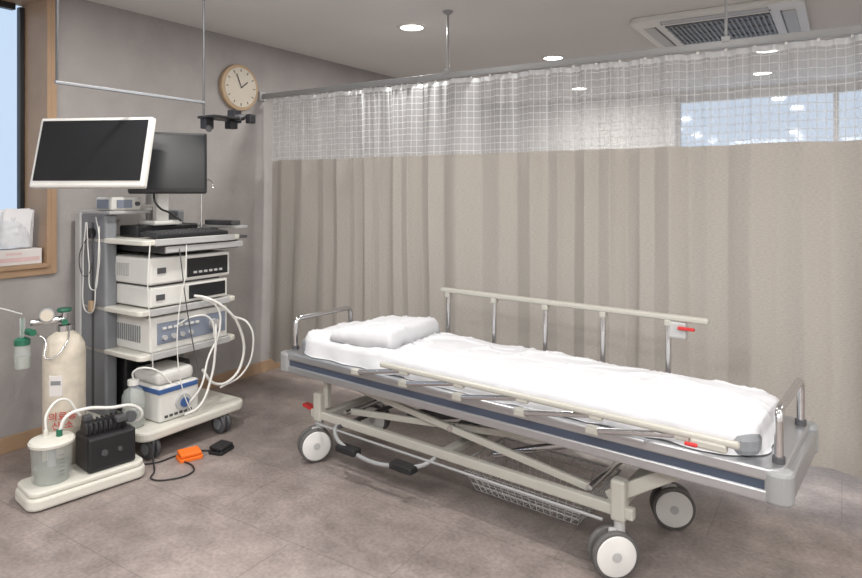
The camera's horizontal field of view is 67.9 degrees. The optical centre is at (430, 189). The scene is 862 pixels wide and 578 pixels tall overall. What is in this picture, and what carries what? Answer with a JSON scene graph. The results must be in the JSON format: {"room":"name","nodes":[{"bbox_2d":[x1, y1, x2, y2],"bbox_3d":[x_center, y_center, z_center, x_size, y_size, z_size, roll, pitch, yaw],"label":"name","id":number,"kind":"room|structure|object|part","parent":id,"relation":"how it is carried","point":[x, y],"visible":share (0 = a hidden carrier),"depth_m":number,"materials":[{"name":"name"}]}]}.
{"room":"hospital procedure room","nodes":[
{"label":"hospital procedure room","id":0,"kind":"room"},
{"bbox_2d":[0,0,506,437],"bbox_3d":[-1.634,0.140,4.673,0.300,2.520,9.300,0,0,33],"label":"wall","id":1,"kind":"structure","parent":0,"point":[101,45],"depth_m":4.56,"materials":[{"name":"grey paint"}]},
{"bbox_2d":[0,0,24,247],"bbox_3d":[-2.793,-0.330,3.053,0.040,1.476,1.576,0,0,33],"label":"frame","id":2,"kind":"object","parent":1,"relation":"attached to","point":[3,4],"visible":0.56,"depth_m":3.69,"materials":[{"name":"black plastic"}]},
{"bbox_2d":[0,0,56,278],"bbox_3d":[-2.682,-0.320,2.981,0.305,1.580,1.680,0,0,33],"label":"trim","id":3,"kind":"structure","parent":1,"relation":"attached to","point":[40,88],"depth_m":3.61,"materials":[{"name":"brown wood"}]},
{"bbox_2d":[0,247,41,266],"bbox_3d":[-2.285,0.364,3.511,0.122,0.087,0.230,0,0,33],"label":"glove box","id":4,"kind":"object","parent":3,"relation":"on","point":[24,255],"visible":1,"depth_m":3.48,"materials":[{"name":"white cardboard"}]},
{"bbox_2d":[0,208,33,247],"bbox_3d":[-2.285,0.208,3.513,0.108,0.220,0.184,0,0,33],"label":"plastic bag","id":5,"kind":"object","parent":4,"relation":"in","point":[16,225],"visible":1,"depth_m":3.49,"materials":[{"name":"plastic"}]},
{"bbox_2d":[0,359,280,454],"bbox_3d":[-1.502,1.357,4.589,0.014,0.085,9.300,0,0,33],"label":"baseboard","id":6,"kind":"structure","parent":1,"relation":"attached to","point":[17,441],"depth_m":4.47,"materials":[{"name":"brown wood"}]},
{"bbox_2d":[219,64,257,110],"bbox_3d":[-1.408,-0.753,4.707,0.044,0.340,0.340,0,0,33],"label":"wall clock","id":7,"kind":"object","parent":1,"relation":"attached to","point":[238,86],"visible":0.99,"depth_m":4.68,"materials":[{"name":"white plastic"}]},
{"bbox_2d":[0,367,861,577],"bbox_3d":[1.164,1.450,2.877,6.950,0.100,9.900,0,0,33],"label":"floor","id":8,"kind":"structure","parent":0,"point":[257,509],"depth_m":2.69,"materials":[{"name":"tile"}]},
{"bbox_2d":[0,307,85,464],"bbox_3d":[-2.028,0.971,2.974,0.760,0.858,0.204,0,0,-38],"label":"cylinder","id":9,"kind":"object","parent":8,"relation":"on","point":[64,350],"visible":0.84,"depth_m":3.08,"materials":[{"name":"white paint"}]},
{"bbox_3d":[-1.903,0.675,3.039,0.050,0.032,0.032,0,0,33],"label":"flowmeter knob","id":10,"kind":"part","parent":9,"relation":"part of","materials":[{"name":"green plastic"}]},
{"bbox_3d":[-1.809,1.032,3.158,0.188,0.735,0.188,0,0,33],"label":"tank","id":11,"kind":"part","parent":9,"relation":"part of","materials":[{"name":"beige metal"}]},
{"bbox_2d":[15,398,144,511],"bbox_3d":[-1.632,1.186,3.013,0.230,0.427,0.528,0,0,42],"label":"pump","id":12,"kind":"object","parent":8,"relation":"on","point":[106,457],"visible":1,"depth_m":2.97,"materials":[{"name":"white plastic"}]},
{"bbox_2d":[27,431,74,485],"bbox_3d":[-1.724,1.216,2.909,0.188,0.196,0.188,0,0,33],"label":"canister","id":13,"kind":"object","parent":12,"relation":"on","point":[53,471],"depth_m":2.88,"materials":[{"name":"clear plastic"}]},
{"bbox_2d":[15,454,144,511],"bbox_3d":[-1.636,1.357,3.008,0.293,0.085,0.530,0,0,33],"label":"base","id":14,"kind":"object","parent":12,"relation":"attached to","point":[33,495],"depth_m":2.90,"materials":[{"name":"white plastic"}]},
{"bbox_2d":[29,117,253,459],"bbox_3d":[-1.617,0.523,3.572,0.861,1.755,1.127,0,0,20],"label":"cart","id":15,"kind":"object","parent":8,"relation":"on","point":[149,294],"visible":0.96,"depth_m":3.53,"materials":[{"name":"white metal"}]},
{"bbox_2d":[29,117,155,188],"bbox_3d":[-1.642,-0.180,3.111,0.590,0.349,0.120,0,0,7],"label":"monitor","id":16,"kind":"object","parent":15,"relation":"on","point":[71,153],"depth_m":3.08,"materials":[{"name":"grey plastic"}]},
{"bbox_3d":[-1.815,0.078,3.540,0.110,0.050,0.006,0,0,33],"label":"vital sign panel","id":17,"kind":"part","parent":15,"relation":"part of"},
{"bbox_3d":[-1.856,0.775,3.930,0.030,0.950,0.490,0,0,33],"label":"panel","id":18,"kind":"part","parent":15,"relation":"part of","materials":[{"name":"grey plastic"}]},
{"bbox_2d":[123,378,143,427],"bbox_3d":[-1.567,1.119,3.371,0.112,0.245,0.112,0,0,33],"label":"bottle","id":19,"kind":"object","parent":15,"relation":"on","point":[134,381],"depth_m":3.35,"materials":[{"name":"plastic"}]},
{"bbox_2d":[85,295,234,316],"bbox_3d":[-1.588,0.654,3.764,0.580,0.028,0.640,0,0,33],"label":"shelf","id":20,"kind":"object","parent":15,"relation":"attached to","point":[196,304],"depth_m":3.53,"materials":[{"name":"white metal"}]},
{"bbox_2d":[138,194,181,225],"bbox_3d":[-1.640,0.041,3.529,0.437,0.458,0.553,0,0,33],"label":"monitor stand","id":21,"kind":"object","parent":15,"relation":"on","point":[156,208],"depth_m":3.68,"materials":[{"name":"white plastic"}]},
{"bbox_2d":[86,333,234,361],"bbox_3d":[-1.588,0.889,3.764,0.580,0.028,0.640,0,0,33],"label":"shelf","id":22,"kind":"object","parent":15,"relation":"attached to","point":[128,352],"depth_m":3.53,"materials":[{"name":"white metal"}]},
{"bbox_2d":[86,233,238,245],"bbox_3d":[-1.571,0.279,3.754,0.620,0.028,0.640,0,0,33],"label":"shelf","id":23,"kind":"object","parent":15,"relation":"attached to","point":[125,239],"depth_m":3.54,"materials":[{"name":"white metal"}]},
{"bbox_2d":[145,134,203,188],"bbox_3d":[-1.471,-0.158,3.581,0.382,0.305,0.024,0,0,-20],"label":"screen","id":24,"kind":"object","parent":15,"relation":"on","point":[177,160],"depth_m":3.60,"materials":[{"name":"black glass"}]},
{"bbox_3d":[-1.480,0.323,3.766,0.440,0.045,0.500,0,0,33],"label":"keyboard drawer","id":25,"kind":"part","parent":15,"relation":"part of","materials":[{"name":"grey plastic"}]},
{"bbox_3d":[-1.351,0.777,3.630,0.007,0.115,0.450,0,0,33],"label":"light source panel","id":26,"kind":"part","parent":15,"relation":"part of","materials":[{"name":"blue plastic"}]},
{"bbox_3d":[-1.284,0.323,3.652,0.017,0.035,0.520,0,0,33],"label":"drawer","id":27,"kind":"part","parent":15,"relation":"part of","materials":[{"name":"grey plastic"}]},
{"bbox_2d":[198,219,246,237],"bbox_3d":[-1.290,0.237,3.960,0.350,0.105,0.110,0,0,33],"label":"tray","id":28,"kind":"object","parent":15,"relation":"on","point":[213,223],"depth_m":3.90,"materials":[{"name":"grey plastic"}]},
{"bbox_2d":[144,441,208,480],"bbox_3d":[-1.387,1.348,3.221,0.505,0.103,0.338,0,0,-12],"label":"cable","id":29,"kind":"object","parent":8,"relation":"on","point":[153,462],"visible":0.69,"depth_m":3.22,"materials":[{"name":"rubber"}]},
{"bbox_2d":[176,445,202,462],"bbox_3d":[-1.260,1.378,3.340,0.120,0.044,0.090,0,0,-37],"label":"foot pedal","id":30,"kind":"object","parent":8,"relation":"on","point":[192,453],"depth_m":3.32,"materials":[{"name":"orange plastic"}]},
{"bbox_2d":[208,439,233,455],"bbox_3d":[-1.124,1.379,3.431,0.090,0.041,0.120,0,0,18],"label":"foot pedal","id":31,"kind":"object","parent":8,"relation":"on","point":[221,447],"depth_m":3.40,"materials":[{"name":"black plastic"}]},
{"bbox_2d":[281,287,818,577],"bbox_3d":[0.310,0.969,2.902,2.430,0.863,0.720,0,0,38],"label":"stretcher","id":32,"kind":"object","parent":8,"relation":"on","point":[717,434],"visible":1,"depth_m":2.59,"materials":[{"name":"fabric"}]},
{"bbox_3d":[-0.578,1.217,3.327,0.040,0.054,0.040,0,0,38],"label":"stem","id":33,"kind":"part","parent":32,"relation":"part of","materials":[{"name":"grey plastic"}]},
{"bbox_2d":[330,315,439,348],"bbox_3d":[-0.233,0.716,3.328,0.418,0.105,0.462,0,0,38],"label":"pillow","id":34,"kind":"object","parent":32,"relation":"on","point":[388,332],"depth_m":3.19,"materials":[{"name":"white fabric"}]},
{"bbox_3d":[0.016,1.200,2.811,1.550,0.011,0.012,0,0,38],"label":"brake rod","id":35,"kind":"part","parent":32,"relation":"part of","materials":[{"name":"grey plastic"}]},
{"bbox_3d":[0.167,0.860,2.640,1.450,0.016,0.028,0,0,38],"label":"folded rail","id":36,"kind":"part","parent":32,"relation":"part of","materials":[{"name":"metal"}]},
{"bbox_3d":[0.315,0.949,2.909,2.380,0.038,0.570,0,0,38],"label":"frame rail","id":37,"kind":"part","parent":32,"relation":"part of","materials":[{"name":"metal"}]},
{"bbox_3d":[0.315,0.824,2.909,2.220,0.071,0.500,0,0,38],"label":"mattress","id":38,"kind":"part","parent":32,"relation":"part of","materials":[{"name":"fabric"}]},
{"bbox_2d":[462,437,620,524],"bbox_3d":[0.468,1.246,2.763,0.589,0.142,0.369,0,0,38],"label":"wire basket","id":39,"kind":"object","parent":32,"relation":"on","point":[605,485],"depth_m":2.74,"materials":[{"name":"grey metal"}]},
{"bbox_3d":[0.315,0.881,2.909,2.380,0.042,0.570,0,0,38],"label":"frame rail","id":40,"kind":"part","parent":32,"relation":"part of","materials":[{"name":"metal"}]},
{"bbox_3d":[0.686,1.217,2.329,0.040,0.054,0.040,0,0,38],"label":"stem","id":41,"kind":"part","parent":32,"relation":"part of","materials":[{"name":"grey plastic"}]},
{"bbox_3d":[0.981,1.217,2.670,0.040,0.054,0.040,0,0,38],"label":"stem","id":42,"kind":"part","parent":32,"relation":"part of","materials":[{"name":"grey plastic"}]},
{"bbox_2d":[88,0,861,105],"bbox_3d":[1.164,-1.170,2.877,6.950,0.100,9.900,0,0,33],"label":"ceiling","id":43,"kind":"structure","parent":0,"point":[360,34],"depth_m":4.67,"materials":[{"name":"paint"}]},
{"bbox_2d":[54,0,255,131],"bbox_3d":[-1.310,-0.712,3.137,0.174,0.814,1.016,0,0,33],"label":"rail","id":44,"kind":"object","parent":43,"relation":"hanging from","point":[233,117],"depth_m":3.36,"materials":[{"name":"white metal"}]},
{"bbox_2d":[397,23,426,31],"bbox_3d":[-0.131,-1.115,4.386,0.204,0.010,0.204,0,0,33],"label":"recessed light","id":45,"kind":"object","parent":43,"relation":"in","point":[412,27],"depth_m":4.37,"materials":[{"name":"white plastic"}]},
{"bbox_2d":[541,55,564,60],"bbox_3d":[1.030,-1.115,5.399,0.204,0.010,0.204,0,0,33],"label":"recessed light","id":46,"kind":"object","parent":43,"relation":"in","point":[548,57],"depth_m":5.38,"materials":[{"name":"white plastic"}]},
{"bbox_2d":[259,0,861,101],"bbox_3d":[1.050,-0.900,3.402,5.589,0.440,0.068,0,0,33],"label":"rail","id":47,"kind":"object","parent":43,"relation":"hanging from","point":[726,43],"visible":1,"depth_m":3.48,"materials":[{"name":"grey metal"}]},
{"bbox_2d":[269,34,861,478],"bbox_3d":[1.048,0.300,3.394,5.414,1.976,0.123,0,0,33],"label":"privacy curtain","id":48,"kind":"object","parent":47,"relation":"hanging from","point":[762,242],"visible":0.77,"depth_m":3.43,"materials":[{"name":"fabric"}]},
{"bbox_2d":[570,87,587,89],"bbox_3d":[1.629,-1.115,7.035,0.204,0.010,0.204,0,0,33],"label":"recessed light","id":49,"kind":"object","parent":43,"relation":"in","point":[572,88],"depth_m":7.02,"materials":[{"name":"white plastic"}]},
{"bbox_2d":[630,0,810,47],"bbox_3d":[1.978,-1.098,4.339,1.000,0.045,1.000,0,0,33],"label":"air conditioner","id":50,"kind":"object","parent":43,"relation":"in","point":[760,17],"depth_m":4.15,"materials":[{"name":"white plastic"}]},
{"bbox_2d":[750,71,773,75],"bbox_3d":[3.162,-1.115,6.110,0.204,0.010,0.204,0,0,33],"label":"recessed light","id":51,"kind":"object","parent":43,"relation":"in","point":[767,73],"depth_m":6.12,"materials":[{"name":"white plastic"}]},
{"bbox_2d":[754,50,780,53],"bbox_3d":[2.686,-1.115,5.109,0.204,0.010,0.204,0,0,33],"label":"recessed light","id":52,"kind":"object","parent":43,"relation":"in","point":[772,51],"depth_m":5.17,"materials":[{"name":"white plastic"}]},
{"bbox_2d":[507,78,861,152],"bbox_3d":[3.744,0.140,6.896,6.950,2.520,0.250,0,0,33],"label":"wall","id":53,"kind":"structure","parent":0,"point":[615,127],"depth_m":7.77,"materials":[{"name":"paint"}]},
{"bbox_2d":[676,85,861,145],"bbox_3d":[4.132,-0.380,6.640,3.020,1.360,0.050,0,0,33],"label":"frame","id":54,"kind":"object","parent":53,"relation":"attached to","point":[858,87],"visible":0.39,"depth_m":6.90,"materials":[{"name":"grey plastic"}]}
]}

